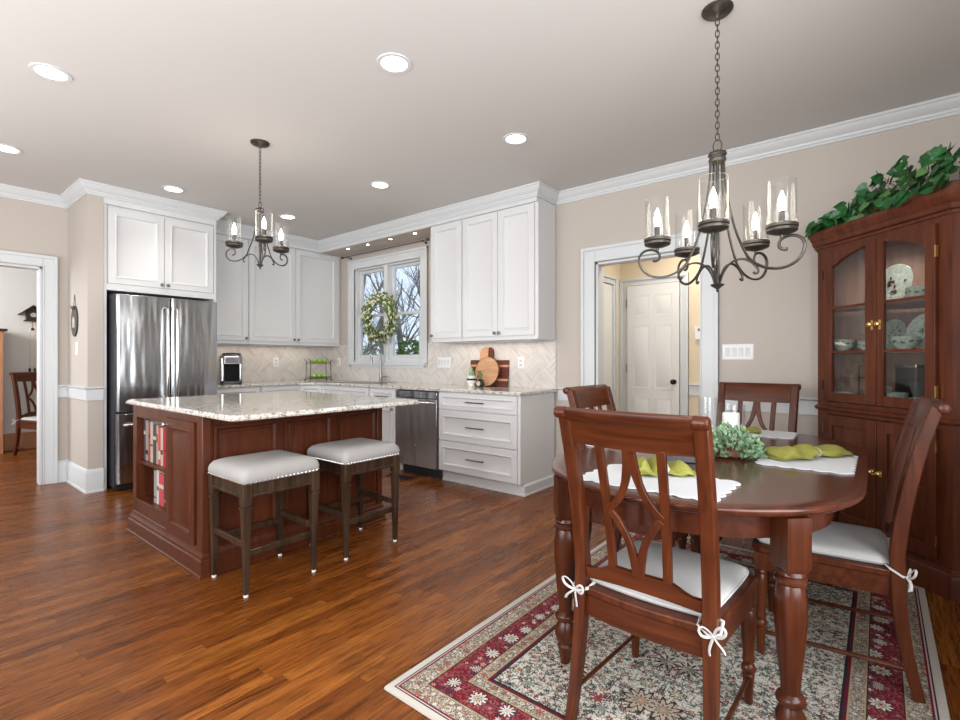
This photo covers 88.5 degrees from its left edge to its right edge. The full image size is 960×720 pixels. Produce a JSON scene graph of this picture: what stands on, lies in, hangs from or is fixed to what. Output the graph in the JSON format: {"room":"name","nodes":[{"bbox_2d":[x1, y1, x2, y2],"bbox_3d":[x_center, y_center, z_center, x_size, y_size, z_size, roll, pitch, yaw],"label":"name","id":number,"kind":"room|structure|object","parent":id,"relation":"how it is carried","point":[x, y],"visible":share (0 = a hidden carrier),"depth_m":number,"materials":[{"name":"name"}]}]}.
{"room":"eat-in kitchen","nodes":[
{"label":"eat-in kitchen","id":0,"kind":"room"},
{"bbox_2d":[0,267,36,433],"bbox_3d":[-6.580,-0.199,6.176,0.120,2.785,7.000,0,0,39],"label":"wall","id":1,"kind":"structure","parent":0,"point":[18,287],"depth_m":6.57,"materials":[{"name":"white paint"}]},
{"bbox_2d":[3,431,36,450],"bbox_3d":[-6.679,1.083,5.935,0.030,0.220,6.300,0,0,39],"label":"baseboard","id":2,"kind":"structure","parent":1,"relation":"attached to","point":[27,439],"depth_m":6.59,"materials":[{"name":"orange wood"}]},
{"bbox_2d":[17,305,36,371],"bbox_3d":[-6.043,-0.288,6.643,0.116,0.899,0.279,0,0,39],"label":"cuckoo clock","id":3,"kind":"object","parent":1,"relation":"attached to","point":[31,312],"visible":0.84,"depth_m":6.63,"materials":[{"name":"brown wood"}]},
{"bbox_2d":[0,197,262,460],"bbox_3d":[-4.467,-0.199,4.462,0.120,2.785,7.000,0,0,39],"label":"wall","id":4,"kind":"structure","parent":0,"point":[25,227],"depth_m":4.77,"materials":[{"name":"beige paint"}]},
{"bbox_2d":[0,250,57,484],"bbox_3d":[-4.590,0.097,4.285,0.154,2.193,1.386,0,0,39],"label":"doorway","id":5,"kind":"structure","parent":4,"relation":"in","point":[47,273],"depth_m":4.72,"materials":[{"name":"grey wood"}]},
{"bbox_2d":[58,460,103,493],"bbox_3d":[-3.772,1.088,4.643,0.746,0.210,0.139,0,0,34],"label":"baseboard","id":6,"kind":"structure","parent":4,"relation":"attached to","point":[86,481],"depth_m":4.49,"materials":[{"name":"grey"}]},
{"bbox_2d":[216,233,247,343],"bbox_3d":[-3.056,-0.821,5.801,0.361,1.259,0.518,0,0,39],"label":"upper cabinet","id":7,"kind":"object","parent":4,"relation":"attached to","point":[231,277],"visible":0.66,"depth_m":5.77,"materials":[{"name":"white wood"}]},
{"bbox_2d":[217,345,326,382],"bbox_3d":[-2.791,0.036,6.423,0.012,0.485,1.818,0,0,39],"label":"backsplash","id":8,"kind":"structure","parent":4,"relation":"attached to","point":[257,361],"depth_m":6.53,"materials":[{"name":"tile"}]},
{"bbox_2d":[248,240,339,346],"bbox_3d":[-2.482,-0.821,6.508,0.361,1.259,1.296,0,0,39],"label":"upper cabinet","id":9,"kind":"object","parent":4,"relation":"attached to","point":[297,303],"visible":0.92,"depth_m":6.37,"materials":[{"name":"white wood"}]},
{"bbox_2d":[0,0,959,239],"bbox_3d":[-2.383,-1.642,3.801,9.750,0.100,8.600,0,0,39],"label":"ceiling","id":10,"kind":"structure","parent":0,"point":[160,93],"depth_m":2.88,"materials":[{"name":"grey paint"}]},
{"bbox_2d":[0,144,22,153],"bbox_3d":[-3.564,-1.588,3.703,0.186,0.005,0.186,0,0,39],"label":"recessed light","id":11,"kind":"object","parent":10,"relation":"in","point":[5,148],"visible":1,"depth_m":3.71,"materials":[{"name":"grey"}]},
{"bbox_2d":[28,62,72,82],"bbox_3d":[-2.374,-1.588,2.725,0.186,0.005,0.186,0,0,39],"label":"recessed light","id":12,"kind":"object","parent":10,"relation":"in","point":[47,71],"visible":1,"depth_m":2.72,"materials":[{"name":"grey plastic"}]},
{"bbox_2d":[162,185,184,192],"bbox_3d":[-2.852,-1.588,4.581,0.186,0.005,0.186,0,0,39],"label":"recessed light","id":13,"kind":"object","parent":10,"relation":"in","point":[175,189],"visible":1,"depth_m":4.58,"materials":[{"name":"grey plastic"}]},
{"bbox_2d":[225,139,288,268],"bbox_3d":[-1.575,-1.126,3.617,0.435,0.929,0.428,0,0,39],"label":"chandelier","id":14,"kind":"object","parent":10,"relation":"hanging from","point":[262,237],"visible":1,"depth_m":3.59,"materials":[{"name":"grey metal"}]},
{"bbox_2d":[370,181,390,188],"bbox_3d":[-0.906,-1.588,4.470,0.186,0.005,0.186,0,0,39],"label":"recessed light","id":15,"kind":"object","parent":10,"relation":"in","point":[376,184],"visible":1,"depth_m":4.45,"materials":[{"name":"white"}]},
{"bbox_2d":[377,53,411,73],"bbox_3d":[-0.460,-1.588,2.640,0.186,0.005,0.186,0,0,39],"label":"recessed light","id":16,"kind":"object","parent":10,"relation":"in","point":[394,63],"visible":1,"depth_m":2.64,"materials":[{"name":"grey plastic"}]},
{"bbox_2d":[503,133,528,144],"bbox_3d":[0.257,-1.588,3.539,0.186,0.005,0.186,0,0,39],"label":"recessed light","id":17,"kind":"object","parent":10,"relation":"in","point":[512,138],"visible":1,"depth_m":3.53,"materials":[{"name":"grey plastic"}]},
{"bbox_2d":[638,0,806,291],"bbox_3d":[1.062,-0.949,2.205,0.661,1.284,0.630,0,0,29],"label":"chandelier","id":18,"kind":"object","parent":10,"relation":"hanging from","point":[717,10],"visible":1,"depth_m":2.23,"materials":[{"name":"grey metal"}]},
{"bbox_2d":[0,448,959,719],"bbox_3d":[-2.364,1.243,3.785,9.800,0.100,8.600,0,0,39],"label":"floor","id":19,"kind":"structure","parent":0,"point":[97,623],"depth_m":2.40,"materials":[{"name":"brown wood"}]},
{"bbox_2d":[0,328,7,453],"bbox_3d":[-6.292,0.398,6.114,0.305,1.590,0.585,0,0,39],"label":"cabinet","id":20,"kind":"object","parent":19,"relation":"on","point":[1,330],"visible":1,"depth_m":6.22,"materials":[{"name":"brown wood"}]},
{"bbox_2d":[9,372,36,455],"bbox_3d":[-5.545,0.674,6.276,0.637,1.038,0.534,0,0,19],"label":"dining chair","id":21,"kind":"object","parent":19,"relation":"on","point":[24,421],"visible":0.42,"depth_m":6.15,"materials":[{"name":"brown wood"}]},
{"bbox_2d":[68,194,103,469],"bbox_3d":[-3.755,-0.199,4.681,0.710,2.785,0.118,0,0,39],"label":"wall pier","id":22,"kind":"object","parent":19,"relation":"on","point":[86,216],"visible":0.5,"depth_m":4.49,"materials":[{"name":"beige paint"}]},
{"bbox_2d":[70,294,77,336],"bbox_3d":[-3.846,-0.423,4.656,0.210,0.402,0.032,0,0,39],"label":"wall ornament","id":23,"kind":"object","parent":22,"relation":"attached to","point":[74,315],"visible":1,"depth_m":4.64,"materials":[{"name":"grey metal"}]},
{"bbox_2d":[58,385,103,400],"bbox_3d":[-3.769,0.304,4.640,0.752,0.119,0.148,0,0,35],"label":"chair rail","id":24,"kind":"object","parent":22,"relation":"attached to","point":[71,391],"visible":1,"depth_m":4.49,"materials":[{"name":"white"}]},
{"bbox_2d":[104,204,215,489],"bbox_3d":[-3.389,-0.121,5.099,0.712,2.629,0.985,0,0,39],"label":"tall cabinet","id":25,"kind":"object","parent":19,"relation":"on","point":[146,254],"visible":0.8,"depth_m":4.83,"materials":[{"name":"white wood"}]},
{"bbox_2d":[104,196,555,252],"bbox_3d":[-1.631,-1.504,4.851,3.795,0.135,2.822,0,0,39],"label":"trim","id":26,"kind":"structure","parent":25,"relation":"attached to","point":[108,201],"depth_m":5.05,"materials":[{"name":"white wood"}]},
{"bbox_2d":[107,293,216,490],"bbox_3d":[-3.286,0.288,5.001,0.916,1.790,0.875,0,0,39],"label":"refrigerator","id":27,"kind":"object","parent":19,"relation":"on","point":[158,347],"visible":0.59,"depth_m":4.61,"materials":[{"name":"silver metal"}]},
{"bbox_2d":[217,387,259,394],"bbox_3d":[-2.934,0.751,5.707,0.632,0.884,0.515,0,0,39],"label":"base cabinet","id":28,"kind":"object","parent":19,"relation":"on","point":[239,390],"visible":0.05,"depth_m":5.53,"materials":[{"name":"white"}]},
{"bbox_2d":[217,379,556,395],"bbox_3d":[-1.309,0.293,5.219,3.808,0.030,1.820,0,0,39],"label":"countertop","id":29,"kind":"structure","parent":28,"relation":"on","point":[516,391],"depth_m":5.34,"materials":[{"name":"stone"}]},
{"bbox_2d":[219,353,241,383],"bbox_3d":[-2.950,0.097,5.832,0.230,0.360,0.272,0,0,-31],"label":"coffee maker","id":30,"kind":"object","parent":29,"relation":"on","point":[230,364],"visible":1,"depth_m":5.78,"materials":[{"name":"silver metal"}]},
{"bbox_2d":[370,348,384,381],"bbox_3d":[-1.281,0.065,6.184,0.114,0.427,0.196,0,0,39],"label":"faucet","id":31,"kind":"object","parent":29,"relation":"on","point":[374,349],"visible":1,"depth_m":6.24,"materials":[{"name":"silver metal"}]},
{"bbox_2d":[466,367,475,386],"bbox_3d":[-0.090,0.174,5.135,0.110,0.207,0.110,0,0,39],"label":"planter","id":32,"kind":"object","parent":29,"relation":"on","point":[471,378],"visible":1,"depth_m":5.10,"materials":[{"name":"white ceramic"}]},
{"bbox_2d":[480,347,493,386],"bbox_3d":[0.064,0.072,5.229,0.180,0.413,0.071,0,0,39],"label":"cutting board","id":33,"kind":"object","parent":29,"relation":"on","point":[486,351],"visible":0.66,"depth_m":5.24,"materials":[{"name":"brown wood"}]},
{"bbox_2d":[475,357,499,386],"bbox_3d":[0.075,0.121,5.165,0.325,0.313,0.070,0,0,38],"label":"round board","id":34,"kind":"object","parent":29,"relation":"on","point":[489,366],"visible":0.87,"depth_m":5.14,"materials":[{"name":"brown wood"}]},
{"bbox_2d":[470,360,509,386],"bbox_3d":[0.094,0.139,5.228,0.510,0.277,0.048,0,0,39],"label":"cutting board","id":35,"kind":"object","parent":29,"relation":"on","point":[503,379],"visible":0.49,"depth_m":5.11,"materials":[{"name":"brown wood"}]},
{"bbox_2d":[126,405,385,578],"bbox_3d":[-1.597,0.751,3.566,1.236,0.884,1.319,0,0,39],"label":"kitchen island","id":36,"kind":"object","parent":19,"relation":"on","point":[179,531],"visible":0.58,"depth_m":3.00,"materials":[{"name":"brown wood"}]},
{"bbox_2d":[139,459,165,472],"bbox_3d":[-2.060,0.705,3.354,0.583,0.020,0.283,0,0,39],"label":"shelf","id":37,"kind":"object","parent":36,"relation":"attached to","point":[142,462],"depth_m":3.28,"materials":[{"name":"brown wood"}]},
{"bbox_2d":[153,424,157,463],"bbox_3d":[-2.121,0.565,3.382,0.060,0.258,0.201,0,0,39],"label":"cookbook","id":38,"kind":"object","parent":36,"relation":"on","point":[154,426],"visible":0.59,"depth_m":3.31,"materials":[{"name":"grey paper"}]},
{"bbox_2d":[150,421,161,462],"bbox_3d":[-2.164,0.558,3.417,0.048,0.273,0.201,0,0,39],"label":"cookbook","id":39,"kind":"object","parent":36,"relation":"on","point":[155,422],"visible":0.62,"depth_m":3.34,"materials":[{"name":"beige paper"}]},
{"bbox_2d":[158,426,165,465],"bbox_3d":[-2.053,0.568,3.327,0.041,0.253,0.201,0,0,39],"label":"cookbook","id":40,"kind":"object","parent":36,"relation":"on","point":[160,427],"visible":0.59,"depth_m":3.25,"materials":[{"name":"red paper"}]},
{"bbox_2d":[159,472,165,506],"bbox_3d":[-2.027,0.853,3.306,0.088,0.209,0.201,0,0,39],"label":"cookbook","id":41,"kind":"object","parent":36,"relation":"on","point":[161,475],"visible":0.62,"depth_m":3.23,"materials":[{"name":"red paper"}]},
{"bbox_2d":[163,428,165,466],"bbox_3d":[-1.981,0.570,3.268,0.058,0.248,0.201,0,0,39],"label":"cookbook","id":42,"kind":"object","parent":36,"relation":"on","point":[164,429],"visible":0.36,"depth_m":3.19,"materials":[{"name":"red"}]},
{"bbox_2d":[126,391,419,421],"bbox_3d":[-1.455,0.293,3.457,1.665,0.030,1.315,0,0,39],"label":"island countertop","id":43,"kind":"structure","parent":36,"relation":"on","point":[280,404],"depth_m":3.15,"materials":[{"name":"stone"}]},
{"bbox_2d":[208,450,319,597],"bbox_3d":[-1.201,0.863,2.745,0.431,0.660,0.450,0,0,39],"label":"bar stool","id":44,"kind":"object","parent":19,"relation":"on","point":[245,477],"visible":1,"depth_m":2.65,"materials":[{"name":"brown wood"}]},
{"bbox_2d":[208,450,318,484],"bbox_3d":[-1.201,0.579,2.745,0.428,0.092,0.448,0,0,39],"label":"seat cushion","id":45,"kind":"object","parent":44,"relation":"on","point":[273,466],"depth_m":2.62,"materials":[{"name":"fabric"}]},
{"bbox_2d":[260,385,299,391],"bbox_3d":[-2.609,0.751,6.109,0.632,0.884,0.511,0,0,39],"label":"base cabinet","id":46,"kind":"object","parent":19,"relation":"on","point":[287,387],"visible":0.09,"depth_m":5.92,"materials":[{"name":"white wood"}]},
{"bbox_2d":[300,385,321,392],"bbox_3d":[-2.155,0.699,6.559,0.769,0.779,0.768,0,0,39],"label":"base cabinet","id":47,"kind":"object","parent":19,"relation":"on","point":[308,388],"visible":0.16,"depth_m":6.15,"materials":[{"name":"white"}]},
{"bbox_2d":[321,385,369,395],"bbox_3d":[-1.443,0.751,6.069,0.952,0.884,0.632,0,0,39],"label":"base cabinet","id":48,"kind":"object","parent":19,"relation":"on","point":[364,391],"visible":0.09,"depth_m":5.82,"materials":[{"name":"white"}]},
{"bbox_2d":[307,438,399,559],"bbox_3d":[-0.823,0.863,3.211,0.431,0.660,0.450,0,0,39],"label":"bar stool","id":49,"kind":"object","parent":19,"relation":"on","point":[346,458],"visible":0.86,"depth_m":3.09,"materials":[{"name":"brown wood"}]},
{"bbox_2d":[307,438,399,464],"bbox_3d":[-0.823,0.579,3.211,0.428,0.092,0.448,0,0,39],"label":"seat cushion","id":50,"kind":"object","parent":49,"relation":"on","point":[354,451],"depth_m":3.08,"materials":[{"name":"fabric"}]},
{"bbox_2d":[370,388,403,469],"bbox_3d":[-0.896,0.751,5.626,0.449,0.884,0.632,0,0,39],"label":"base cabinet","id":51,"kind":"object","parent":19,"relation":"on","point":[389,413],"visible":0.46,"depth_m":5.36,"materials":[{"name":"white wood"}]},
{"bbox_2d":[396,389,442,478],"bbox_3d":[-0.497,0.752,5.264,0.612,0.882,0.652,0,0,39],"label":"dishwasher","id":52,"kind":"object","parent":19,"relation":"on","point":[417,426],"visible":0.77,"depth_m":5.03,"materials":[{"name":"silver metal"}]},
{"bbox_2d":[439,391,554,496],"bbox_3d":[0.150,0.751,4.781,0.990,0.884,0.626,0,0,39],"label":"base cabinet","id":53,"kind":"object","parent":19,"relation":"on","point":[501,443],"visible":0.91,"depth_m":4.51,"materials":[{"name":"white wood"}]},
{"bbox_2d":[384,532,950,719],"bbox_3d":[0.979,1.188,2.170,1.579,0.008,2.278,0,0,39],"label":"area rug","id":54,"kind":"object","parent":19,"relation":"on","point":[508,666],"visible":0.68,"depth_m":1.87,"materials":[{"name":"beige fabric"}]},
{"bbox_2d":[563,384,699,552],"bbox_3d":[0.809,0.665,2.620,0.637,1.038,0.534,0,0,41],"label":"dining chair","id":55,"kind":"object","parent":54,"relation":"on","point":[588,396],"visible":0.16,"depth_m":2.63,"materials":[{"name":"brown wood"}]},
{"bbox_2d":[553,406,757,719],"bbox_3d":[0.604,0.665,1.626,0.534,1.038,0.637,0,0,41],"label":"dining chair","id":56,"kind":"object","parent":54,"relation":"on","point":[682,600],"visible":1,"depth_m":1.49,"materials":[{"name":"brown wood"}]},
{"bbox_2d":[591,540,746,616],"bbox_3d":[0.644,0.723,1.685,0.412,0.040,0.446,0,0,41],"label":"seat cushion","id":57,"kind":"object","parent":56,"relation":"on","point":[686,564],"depth_m":1.60,"materials":[{"name":"grey fabric"}]},
{"bbox_2d":[551,434,869,719],"bbox_3d":[1.091,0.804,2.266,1.094,0.760,1.919,0,0,39],"label":"dining table","id":58,"kind":"object","parent":54,"relation":"on","point":[784,506],"visible":0.63,"depth_m":1.54,"materials":[{"name":"brown wood"}]},
{"bbox_2d":[583,464,740,501],"bbox_3d":[0.617,0.420,1.721,0.480,0.004,0.330,0,0,41],"label":"placemat","id":59,"kind":"object","parent":58,"relation":"on","point":[681,487],"visible":0.54,"depth_m":1.67,"materials":[{"name":"white fabric"}]},
{"bbox_2d":[637,456,695,476],"bbox_3d":[0.664,0.385,1.815,0.232,0.067,0.168,0,0,-4],"label":"napkin","id":60,"kind":"object","parent":59,"relation":"on","point":[679,468],"visible":0.56,"depth_m":1.76,"materials":[{"name":"green fabric"}]},
{"bbox_2d":[722,412,739,443],"bbox_3d":[1.230,0.320,2.414,0.124,0.205,0.124,0,0,39],"label":"candle","id":61,"kind":"object","parent":58,"relation":"on","point":[733,418],"visible":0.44,"depth_m":2.38,"materials":[{"name":"white wax"}]},
{"bbox_2d":[712,421,767,458],"bbox_3d":[1.103,0.346,2.159,0.283,0.154,0.281,0,0,39],"label":"arrangement","id":62,"kind":"object","parent":58,"relation":"on","point":[721,447],"visible":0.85,"depth_m":2.11,"materials":[{"name":"green plant"}]},
{"bbox_2d":[713,427,798,439],"bbox_3d":[1.569,0.420,2.855,0.450,0.004,0.310,0,0,38],"label":"placemat","id":63,"kind":"object","parent":58,"relation":"on","point":[765,433],"visible":0.5,"depth_m":2.77,"materials":[{"name":"white fabric"}]},
{"bbox_2d":[755,455,857,474],"bbox_3d":[1.386,0.420,2.082,0.330,0.004,0.480,0,0,39],"label":"placemat","id":64,"kind":"object","parent":58,"relation":"on","point":[845,465],"visible":0.63,"depth_m":1.99,"materials":[{"name":"white fabric"}]},
{"bbox_2d":[765,444,852,460],"bbox_3d":[1.424,0.389,2.136,0.432,0.059,0.168,0,0,-21],"label":"napkin","id":65,"kind":"object","parent":64,"relation":"on","point":[799,451],"visible":0.99,"depth_m":2.08,"materials":[{"name":"green fabric"}]},
{"bbox_2d":[689,382,800,551],"bbox_3d":[1.583,0.665,2.955,0.534,1.038,0.637,0,0,44],"label":"dining chair","id":66,"kind":"object","parent":54,"relation":"on","point":[773,393],"visible":0.19,"depth_m":3.11,"materials":[{"name":"brown wood"}]},
{"bbox_2d":[752,396,951,702],"bbox_3d":[1.480,0.665,2.008,0.637,1.038,0.534,0,0,36],"label":"dining chair","id":67,"kind":"object","parent":54,"relation":"on","point":[868,559],"visible":0.82,"depth_m":1.83,"materials":[{"name":"brown wood"}]},
{"bbox_2d":[760,521,888,565],"bbox_3d":[1.418,0.723,2.043,0.446,0.040,0.412,0,0,36],"label":"seat cushion","id":68,"kind":"object","parent":67,"relation":"on","point":[845,544],"depth_m":1.89,"materials":[{"name":"grey fabric"}]},
{"bbox_2d":[809,187,959,602],"bbox_3d":[2.390,0.175,2.877,0.808,2.037,0.836,0,0,37],"label":"china cabinet","id":69,"kind":"object","parent":19,"relation":"on","point":[922,234],"visible":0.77,"depth_m":2.80,"materials":[{"name":"brown wood"}]},
{"bbox_2d":[834,339,855,350],"bbox_3d":[2.385,-0.097,3.234,0.137,0.074,0.138,0,0,-6],"label":"bowl","id":70,"kind":"object","parent":69,"relation":"in","point":[839,344],"visible":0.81,"depth_m":3.19,"materials":[{"name":"white ceramic"}]},
{"bbox_2d":[834,298,924,408],"bbox_3d":[2.410,-0.017,2.885,0.704,0.641,0.711,0,0,39],"label":"shelf","id":71,"kind":"object","parent":69,"relation":"attached to","point":[849,323],"depth_m":3.26,"materials":[{"name":"brown wood"}]},
{"bbox_2d":[804,141,959,239],"bbox_3d":[2.408,-0.987,2.891,0.434,0.363,0.964,0,0,-6],"label":"arrangement","id":72,"kind":"object","parent":69,"relation":"on","point":[879,199],"visible":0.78,"depth_m":2.79,"materials":[{"name":"green plant"}]},
{"bbox_2d":[886,319,906,348],"bbox_3d":[2.549,-0.159,3.045,0.051,0.186,0.190,0,0,-6],"label":"plate","id":73,"kind":"object","parent":69,"relation":"on","point":[895,327],"visible":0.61,"depth_m":3.04,"materials":[{"name":"white ceramic"}]},
{"bbox_2d":[884,392,908,406],"bbox_3d":[2.425,0.234,2.901,0.162,0.084,0.162,0,0,-6],"label":"bowl","id":74,"kind":"object","parent":69,"relation":"in","point":[888,394],"visible":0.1,"depth_m":2.84,"materials":[{"name":"white ceramic"}]},
{"bbox_2d":[886,264,912,299],"bbox_3d":[2.548,-0.468,3.035,0.061,0.245,0.250,0,0,-6],"label":"plate","id":75,"kind":"object","parent":69,"relation":"on","point":[899,277],"visible":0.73,"depth_m":3.02,"materials":[{"name":"white ceramic"}]},
{"bbox_2d":[888,336,920,348],"bbox_3d":[2.424,-0.097,2.811,0.141,0.074,0.142,0,0,-6],"label":"bowl","id":76,"kind":"object","parent":69,"relation":"in","point":[899,342],"visible":0.91,"depth_m":2.77,"materials":[{"name":"white ceramic"}]},
{"bbox_2d":[894,364,924,397],"bbox_3d":[2.599,0.152,2.959,0.108,0.249,0.148,0,0,-6],"label":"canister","id":77,"kind":"object","parent":69,"relation":"on","point":[909,378],"visible":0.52,"depth_m":2.92,"materials":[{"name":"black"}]},
{"bbox_2d":[905,285,924,296],"bbox_3d":[2.449,-0.374,2.753,0.111,0.069,0.111,0,0,39],"label":"teacup","id":78,"kind":"object","parent":69,"relation":"on","point":[911,291],"visible":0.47,"depth_m":2.73,"materials":[{"name":"ceramic"}]},
{"bbox_2d":[906,313,924,348],"bbox_3d":[2.560,-0.169,2.835,0.054,0.206,0.210,0,0,-6],"label":"plate","id":79,"kind":"object","parent":69,"relation":"on","point":[916,327],"visible":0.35,"depth_m":2.88,"materials":[{"name":"white ceramic"}]},
{"bbox_2d":[604,264,620,410],"bbox_3d":[1.206,-0.199,5.344,0.120,2.785,1.280,0,0,39],"label":"wall","id":80,"kind":"structure","parent":0,"point":[614,270],"depth_m":5.76,"materials":[{"name":"beige paint"}]},
{"bbox_2d":[604,274,617,410],"bbox_3d":[1.323,0.123,5.365,0.034,2.140,0.780,0,0,39],"label":"door frame","id":81,"kind":"structure","parent":80,"relation":"in","point":[608,279],"depth_m":5.63,"materials":[{"name":"grey wood"}]},
{"bbox_2d":[604,283,612,409],"bbox_3d":[1.315,0.168,5.372,0.012,2.030,0.600,0,0,39],"label":"door","id":82,"kind":"structure","parent":81,"relation":"attached to","point":[608,289],"depth_m":5.51,"materials":[{"name":"white wood"}]},
{"bbox_2d":[340,114,959,456],"bbox_3d":[0.424,-0.199,5.078,7.000,2.785,0.120,0,0,39],"label":"wall","id":83,"kind":"structure","parent":0,"point":[777,313],"depth_m":3.67,"materials":[{"name":"beige paint"}]},
{"bbox_2d":[321,226,430,256],"bbox_3d":[-1.243,-1.448,6.135,2.089,0.006,0.337,0,0,39],"label":"trim","id":84,"kind":"structure","parent":83,"relation":"attached to","point":[423,233],"depth_m":6.11,"materials":[{"name":"beige paint"}]},
{"bbox_2d":[348,246,427,368],"bbox_3d":[-1.184,-0.624,6.350,1.530,1.455,0.170,0,0,39],"label":"window","id":85,"kind":"structure","parent":83,"relation":"in","point":[356,358],"depth_m":6.33,"materials":[{"name":"grey wood"}]},
{"bbox_2d":[360,268,398,344],"bbox_3d":[-1.286,-0.680,6.263,0.714,0.994,0.147,0,0,39],"label":"wreath","id":86,"kind":"object","parent":85,"relation":"hanging from","point":[374,335],"visible":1,"depth_m":6.22,"materials":[{"name":"green plant"}]},
{"bbox_2d":[327,339,555,388],"bbox_3d":[-0.744,0.036,5.940,3.800,0.485,0.012,0,0,39],"label":"backsplash","id":87,"kind":"structure","parent":83,"relation":"attached to","point":[539,371],"depth_m":5.50,"materials":[{"name":"tile"}]},
{"bbox_2d":[438,357,450,367],"bbox_3d":[-0.414,0.028,5.659,0.200,0.118,0.009,0,0,39],"label":"light switch","id":88,"kind":"object","parent":83,"relation":"attached to","point":[443,362],"visible":1,"depth_m":5.65,"materials":[{"name":"white plastic"}]},
{"bbox_2d":[430,219,465,342],"bbox_3d":[-0.270,-0.821,5.316,0.453,1.259,0.361,0,0,39],"label":"upper cabinet","id":89,"kind":"object","parent":83,"relation":"attached to","point":[446,239],"visible":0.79,"depth_m":5.21,"materials":[{"name":"white wood"}]},
{"bbox_2d":[0,93,959,249],"bbox_3d":[-1.760,-1.541,2.355,6.740,0.102,6.860,0,0,39],"label":"crown molding","id":90,"kind":"structure","parent":83,"relation":"attached to","point":[946,106],"depth_m":4.46,"materials":[{"name":"grey wood"}]},
{"bbox_2d":[462,201,555,341],"bbox_3d":[0.262,-0.821,4.884,0.908,1.259,0.361,0,0,39],"label":"upper cabinet","id":91,"kind":"object","parent":83,"relation":"attached to","point":[509,255],"visible":0.97,"depth_m":4.70,"materials":[{"name":"white wood"}]},
{"bbox_2d":[444,340,540,343],"bbox_3d":[0.091,-0.186,5.065,1.200,0.010,0.080,0,0,39],"label":"light strip","id":92,"kind":"object","parent":91,"relation":"attached to","point":[515,340],"visible":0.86,"depth_m":5.01,"materials":[{"name":"grey"}]},
{"bbox_2d":[581,231,718,426],"bbox_3d":[1.432,0.083,4.237,1.175,2.220,0.154,0,0,39],"label":"door frame","id":93,"kind":"structure","parent":83,"relation":"attached to","point":[709,298],"depth_m":4.26,"materials":[{"name":"grey wood"}]},
{"bbox_2d":[722,344,753,359],"bbox_3d":[1.962,-0.062,3.746,0.213,0.116,0.009,0,0,39],"label":"light switch","id":94,"kind":"object","parent":83,"relation":"attached to","point":[729,351],"visible":1,"depth_m":3.74,"materials":[{"name":"white plastic"}]},
{"bbox_2d":[725,397,817,414],"bbox_3d":[2.105,0.324,3.617,0.628,0.119,0.030,0,0,39],"label":"chair rail","id":95,"kind":"object","parent":83,"relation":"attached to","point":[806,405],"visible":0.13,"depth_m":3.56,"materials":[{"name":"grey"}]},
{"bbox_2d":[621,254,699,415],"bbox_3d":[2.484,-0.199,5.196,2.250,2.785,0.100,0,0,39],"label":"wall","id":96,"kind":"structure","parent":0,"point":[666,266],"depth_m":5.30,"materials":[{"name":"beige paint"}]},
{"bbox_2d":[620,272,688,415],"bbox_3d":[1.946,0.126,5.546,0.768,2.135,0.034,0,0,39],"label":"door frame","id":97,"kind":"structure","parent":96,"relation":"in","point":[624,283],"depth_m":5.38,"materials":[{"name":"grey wood"}]},
{"bbox_2d":[626,282,679,414],"bbox_3d":[1.918,0.166,5.520,0.596,2.035,0.100,0,0,39],"label":"door","id":98,"kind":"structure","parent":97,"relation":"attached to","point":[653,310],"depth_m":5.52,"materials":[{"name":"white wood"}]},
{"bbox_2d":[688,384,699,395],"bbox_3d":[2.744,0.319,4.902,1.275,0.119,0.030,0,0,39],"label":"trim","id":99,"kind":"structure","parent":96,"relation":"attached to","point":[694,389],"depth_m":5.27,"materials":[{"name":"grey"}]},
{"label":"outside","id":100,"kind":"structure","parent":0,"visible":0},
{"bbox_3d":[-2.060,1.918,36.218,43.600,0.050,44.650,0,0,39],"label":"ground","id":101,"kind":"structure","parent":100,"visible":0},
{"bbox_2d":[363,265,419,354],"bbox_3d":[-2.140,-1.920,13.653,4.970,7.659,3.278,0,0,-4],"label":"bare tree","id":102,"kind":"object","parent":101,"relation":"on","point":[380,323],"visible":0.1,"depth_m":13.99,"materials":[{"name":"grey plant"}]},
{"bbox_2d":[363,266,419,354],"bbox_3d":[-3.195,-3.788,17.713,5.032,11.382,2.687,0,0,14],"label":"bare tree","id":103,"kind":"object","parent":101,"relation":"on","point":[399,332],"visible":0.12,"depth_m":17.81,"materials":[{"name":"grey plant"}]},
{"bbox_2d":[363,274,419,354],"bbox_3d":[-3.899,-2.765,16.277,4.226,9.349,4.564,0,0,-26],"label":"bare tree","id":104,"kind":"object","parent":101,"relation":"on","point":[368,349],"visible":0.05,"depth_m":15.96,"materials":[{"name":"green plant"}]},
{"bbox_2d":[395,339,418,354],"bbox_3d":[-1.432,0.729,10.238,1.553,2.330,1.681,0,0,16],"label":"evergreen shrub","id":105,"kind":"object","parent":101,"relation":"on","point":[415,342],"visible":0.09,"depth_m":10.06,"materials":[{"name":"green plant"}]},
{"bbox_2d":[395,268,419,339],"bbox_3d":[-1.994,-4.001,22.208,4.434,11.808,3.357,0,0,-26],"label":"bare tree","id":106,"kind":"object","parent":101,"relation":"on","point":[404,336],"visible":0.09,"depth_m":22.28,"materials":[{"name":"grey plant"}]},
{"bbox_2d":[396,266,419,307],"bbox_3d":[-1.283,-2.817,16.377,3.746,9.442,5.607,0,0,-32],"label":"bare tree","id":107,"kind":"object","parent":101,"relation":"on","point":[414,278],"visible":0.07,"depth_m":14.80,"materials":[{"name":"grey plant"}]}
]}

